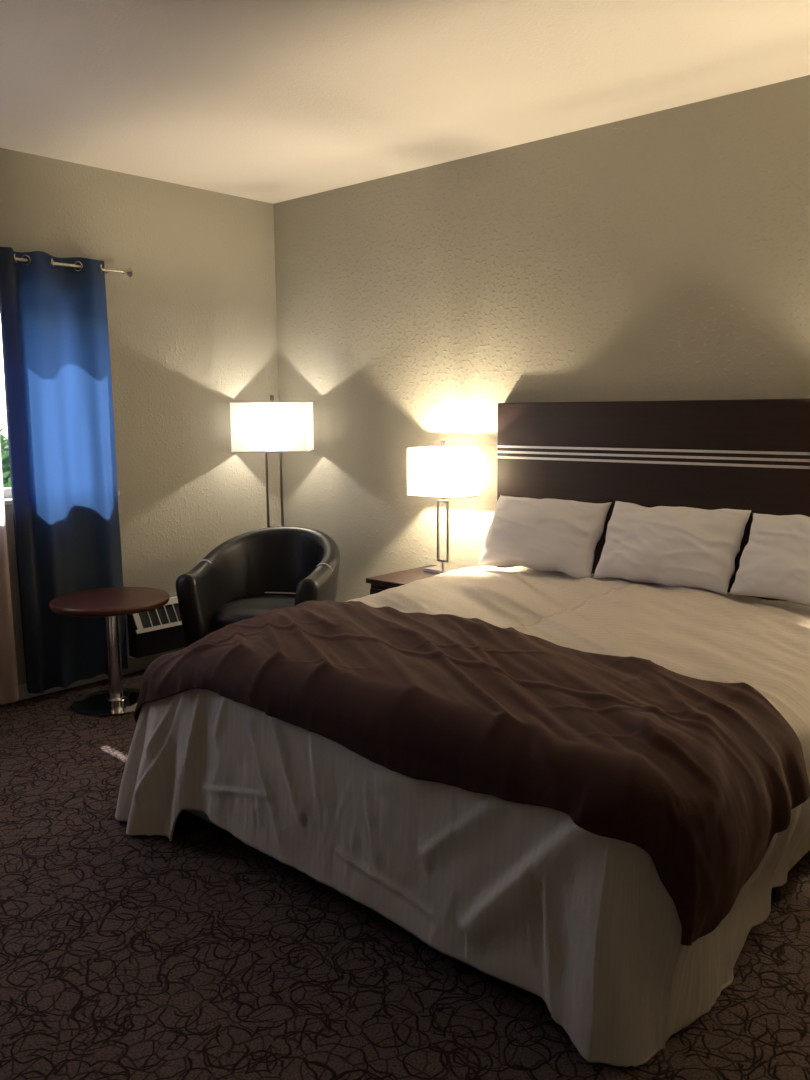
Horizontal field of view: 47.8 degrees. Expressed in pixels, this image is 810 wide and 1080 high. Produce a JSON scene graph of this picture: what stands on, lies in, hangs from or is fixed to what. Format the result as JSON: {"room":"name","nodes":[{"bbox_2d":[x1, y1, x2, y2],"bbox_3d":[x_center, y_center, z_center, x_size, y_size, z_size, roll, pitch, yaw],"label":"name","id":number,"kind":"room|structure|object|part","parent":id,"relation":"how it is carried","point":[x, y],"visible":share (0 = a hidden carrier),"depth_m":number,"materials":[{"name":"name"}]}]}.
{"room":"hotel room","nodes":[
{"label":"hotel room","id":0,"kind":"room"},
{"bbox_2d":[0,148,281,684],"bbox_3d":[-2.639,-0.400,3.644,0.200,2.600,5.400,7,11,41],"label":"wall","id":1,"kind":"structure","parent":0,"point":[192,332],"depth_m":4.97,"materials":[{"name":"beige paint"}]},
{"bbox_2d":[3,487,119,504],"bbox_3d":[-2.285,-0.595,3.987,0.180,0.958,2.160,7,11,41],"label":"windowsill","id":2,"kind":"structure","parent":1,"relation":"in","point":[7,491],"depth_m":4.46,"materials":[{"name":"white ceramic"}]},
{"bbox_3d":[-2.330,-0.609,4.025,0.060,0.940,2.120,7,11,41],"label":"frame","id":3,"kind":"part","parent":2,"relation":"part of","materials":[{"name":"white plastic"}]},
{"bbox_2d":[15,257,132,276],"bbox_3d":[-2.373,-1.200,3.604,0.107,0.060,2.874,7,11,41],"label":"curtain rod","id":4,"kind":"object","parent":1,"relation":"attached to","point":[129,272],"visible":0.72,"depth_m":4.48,"materials":[{"name":"silver metal"}]},
{"bbox_2d":[0,445,18,703],"bbox_3d":[-2.176,-0.223,3.923,0.064,2.117,0.908,7,11,41],"label":"curtain","id":5,"kind":"object","parent":4,"relation":"hanging from","point":[9,692],"visible":1,"depth_m":4.31,"materials":[{"name":"beige fabric"}]},
{"bbox_2d":[0,247,127,692],"bbox_3d":[-1.654,-0.316,4.486,0.089,2.102,0.569,7,11,41],"label":"curtain","id":6,"kind":"object","parent":4,"relation":"hanging from","point":[57,367],"visible":0.92,"depth_m":4.45,"materials":[{"name":"blue fabric"}]},
{"bbox_2d":[0,647,185,704],"bbox_3d":[-2.547,0.859,3.753,0.012,0.075,5.400,7,11,41],"label":"baseboard","id":7,"kind":"structure","parent":1,"relation":"attached to","point":[135,664],"depth_m":4.81,"materials":[{"name":"grey"}]},
{"bbox_2d":[125,596,185,657],"bbox_3d":[-1.143,0.443,5.187,0.108,0.285,0.920,7,11,41],"label":"air conditioner","id":8,"kind":"object","parent":1,"relation":"attached to","point":[159,630],"visible":0.23,"depth_m":4.93,"materials":[{"name":"white metal"}]},
{"bbox_2d":[133,598,181,633],"bbox_3d":[-1.132,0.373,5.167,0.078,0.139,0.920,7,11,41],"label":"grille","id":9,"kind":"object","parent":8,"relation":"attached to","point":[166,618],"depth_m":4.95,"materials":[{"name":"grey"}]},
{"bbox_2d":[0,669,809,1079],"bbox_3d":[-0.465,1.199,1.919,6.000,0.120,5.800,7,11,41],"label":"floor","id":10,"kind":"structure","parent":0,"point":[199,954],"depth_m":2.29,"materials":[{"name":"carpet"}]},
{"bbox_2d":[49,587,169,716],"bbox_3d":[-1.402,0.531,4.397,0.548,0.519,0.548,7,11,41],"label":"side table","id":11,"kind":"object","parent":10,"relation":"on","point":[110,603],"visible":0.91,"depth_m":4.35,"materials":[{"name":"brown wood"}]},
{"bbox_2d":[175,526,340,646],"bbox_3d":[-0.685,0.352,4.697,0.734,0.775,0.687,1,8,14],"label":"armchair","id":12,"kind":"object","parent":10,"relation":"on","point":[253,573],"visible":0.59,"depth_m":4.74,"materials":[{"name":"black leather"}]},
{"bbox_3d":[-0.696,0.380,4.655,0.490,0.128,0.520,1,8,14],"label":"seat","id":13,"kind":"part","parent":12,"relation":"part of","materials":[{"name":"black leather"}]},
{"bbox_2d":[229,395,313,527],"bbox_3d":[-0.743,-0.084,5.254,0.438,1.481,0.242,0,8,2],"label":"floor lamp","id":14,"kind":"object","parent":10,"relation":"on","point":[271,426],"visible":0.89,"depth_m":5.06,"materials":[{"name":"white fabric"}]},
{"bbox_3d":[-0.748,-0.642,5.174,0.430,0.280,0.235,0,8,2],"label":"lamp shade","id":15,"kind":"part","parent":14,"relation":"part of","materials":[{"name":"white fabric"}]},
{"bbox_3d":[-0.741,0.060,5.275,0.096,1.150,0.014,0,8,2],"label":"frame","id":16,"kind":"part","parent":14,"relation":"part of","materials":[{"name":"silver metal"}]},
{"bbox_2d":[366,565,437,594],"bbox_3d":[0.095,0.460,4.580,0.325,0.580,0.508,7,11,41],"label":"nightstand","id":17,"kind":"object","parent":10,"relation":"on","point":[379,583],"visible":0.13,"depth_m":4.46,"materials":[{"name":"brown wood"}]},
{"bbox_3d":[-0.060,0.357,4.392,0.285,0.220,0.016,7,11,41],"label":"drawer","id":18,"kind":"part","parent":17,"relation":"part of","materials":[{"name":"brown wood"}]},
{"bbox_2d":[406,440,478,573],"bbox_3d":[0.189,-0.165,4.554,0.307,0.660,0.207,7,11,41],"label":"table lamp","id":19,"kind":"object","parent":17,"relation":"on","point":[442,472],"visible":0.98,"depth_m":4.46,"materials":[{"name":"white fabric"}]},
{"bbox_3d":[0.187,-0.337,4.530,0.300,0.240,0.200,7,11,41],"label":"lamp shade","id":20,"kind":"part","parent":19,"relation":"part of","materials":[{"name":"white fabric"}]},
{"bbox_3d":[0.190,-0.044,4.572,0.073,0.312,0.011,7,11,41],"label":"frame","id":21,"kind":"part","parent":19,"relation":"part of","materials":[{"name":"silver metal"}]},
{"bbox_2d":[185,810,809,901],"bbox_3d":[0.469,0.666,3.249,1.818,0.540,1.895,7,11,41],"label":"bed","id":22,"kind":"object","parent":10,"relation":"on","point":[776,892],"visible":0.02,"depth_m":2.75,"materials":[{"name":"beige"}]},
{"bbox_2d":[115,566,809,1066],"bbox_3d":[0.378,0.600,3.156,2.118,0.693,2.011,7,11,41],"label":"sheet","id":23,"kind":"object","parent":22,"relation":"on","point":[558,911],"visible":0.49,"depth_m":2.38,"materials":[{"name":"white fabric"}]},
{"bbox_2d":[134,600,809,945],"bbox_3d":[0.079,0.551,2.782,2.084,0.488,0.907,7,11,41],"label":"throw blanket","id":24,"kind":"object","parent":23,"relation":"on","point":[700,776],"visible":1,"depth_m":2.25,"materials":[{"name":"brown fabric"}]},
{"bbox_2d":[478,495,611,577],"bbox_3d":[0.617,-0.023,4.100,0.586,0.322,0.243,6,11,40],"label":"pillow","id":25,"kind":"object","parent":23,"relation":"on","point":[557,535],"visible":1,"depth_m":4.01,"materials":[{"name":"white fabric"}]},
{"bbox_2d":[593,501,751,595],"bbox_3d":[1.068,0.022,3.701,0.596,0.317,0.242,7,11,42],"label":"pillow","id":26,"kind":"object","parent":23,"relation":"on","point":[668,546],"visible":1,"depth_m":3.61,"materials":[{"name":"white fabric"}]},
{"bbox_2d":[729,513,809,605],"bbox_3d":[1.500,0.078,3.285,0.254,0.316,0.625,-8,11,-42],"label":"pillow","id":27,"kind":"object","parent":23,"relation":"on","point":[775,560],"visible":1,"depth_m":3.34,"materials":[{"name":"white fabric"}]},
{"bbox_3d":[1.052,1.001,2.619,0.056,0.045,0.056,7,11,41],"label":"leg","id":28,"kind":"part","parent":22,"relation":"part of","materials":[{"name":"black metal"}]},
{"bbox_2d":[0,0,809,203],"bbox_3d":[-0.491,-1.493,1.534,6.000,0.120,5.800,7,11,41],"label":"ceiling","id":29,"kind":"structure","parent":0,"point":[269,101],"depth_m":3.33,"materials":[{"name":"white paint"}]},
{"bbox_2d":[273,75,809,601],"bbox_3d":[1.390,-0.460,3.789,6.000,2.600,0.200,7,11,41],"label":"wall","id":30,"kind":"structure","parent":0,"point":[664,255],"depth_m":4.30,"materials":[{"name":"beige paint"}]},
{"bbox_2d":[497,398,809,600],"bbox_3d":[1.138,0.118,3.929,1.800,1.420,0.054,7,11,41],"label":"headboard","id":31,"kind":"object","parent":30,"relation":"attached to","point":[738,454],"visible":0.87,"depth_m":3.87,"materials":[{"name":"brown wood"}]},
{"label":"outside","id":32,"kind":"structure","parent":0,"visible":0},
{"bbox_3d":[-7.371,0.470,9.012,13.800,0.050,20.000,7,11,41],"label":"ground","id":33,"kind":"structure","parent":32,"visible":0},
{"bbox_2d":[0,429,10,487],"bbox_3d":[-6.892,-0.221,7.793,1.104,1.653,8.096,7,11,41],"label":"hedge","id":34,"kind":"object","parent":33,"relation":"on","point":[4,443],"visible":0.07,"depth_m":9.98,"materials":[{"name":"green plant"}]}
]}

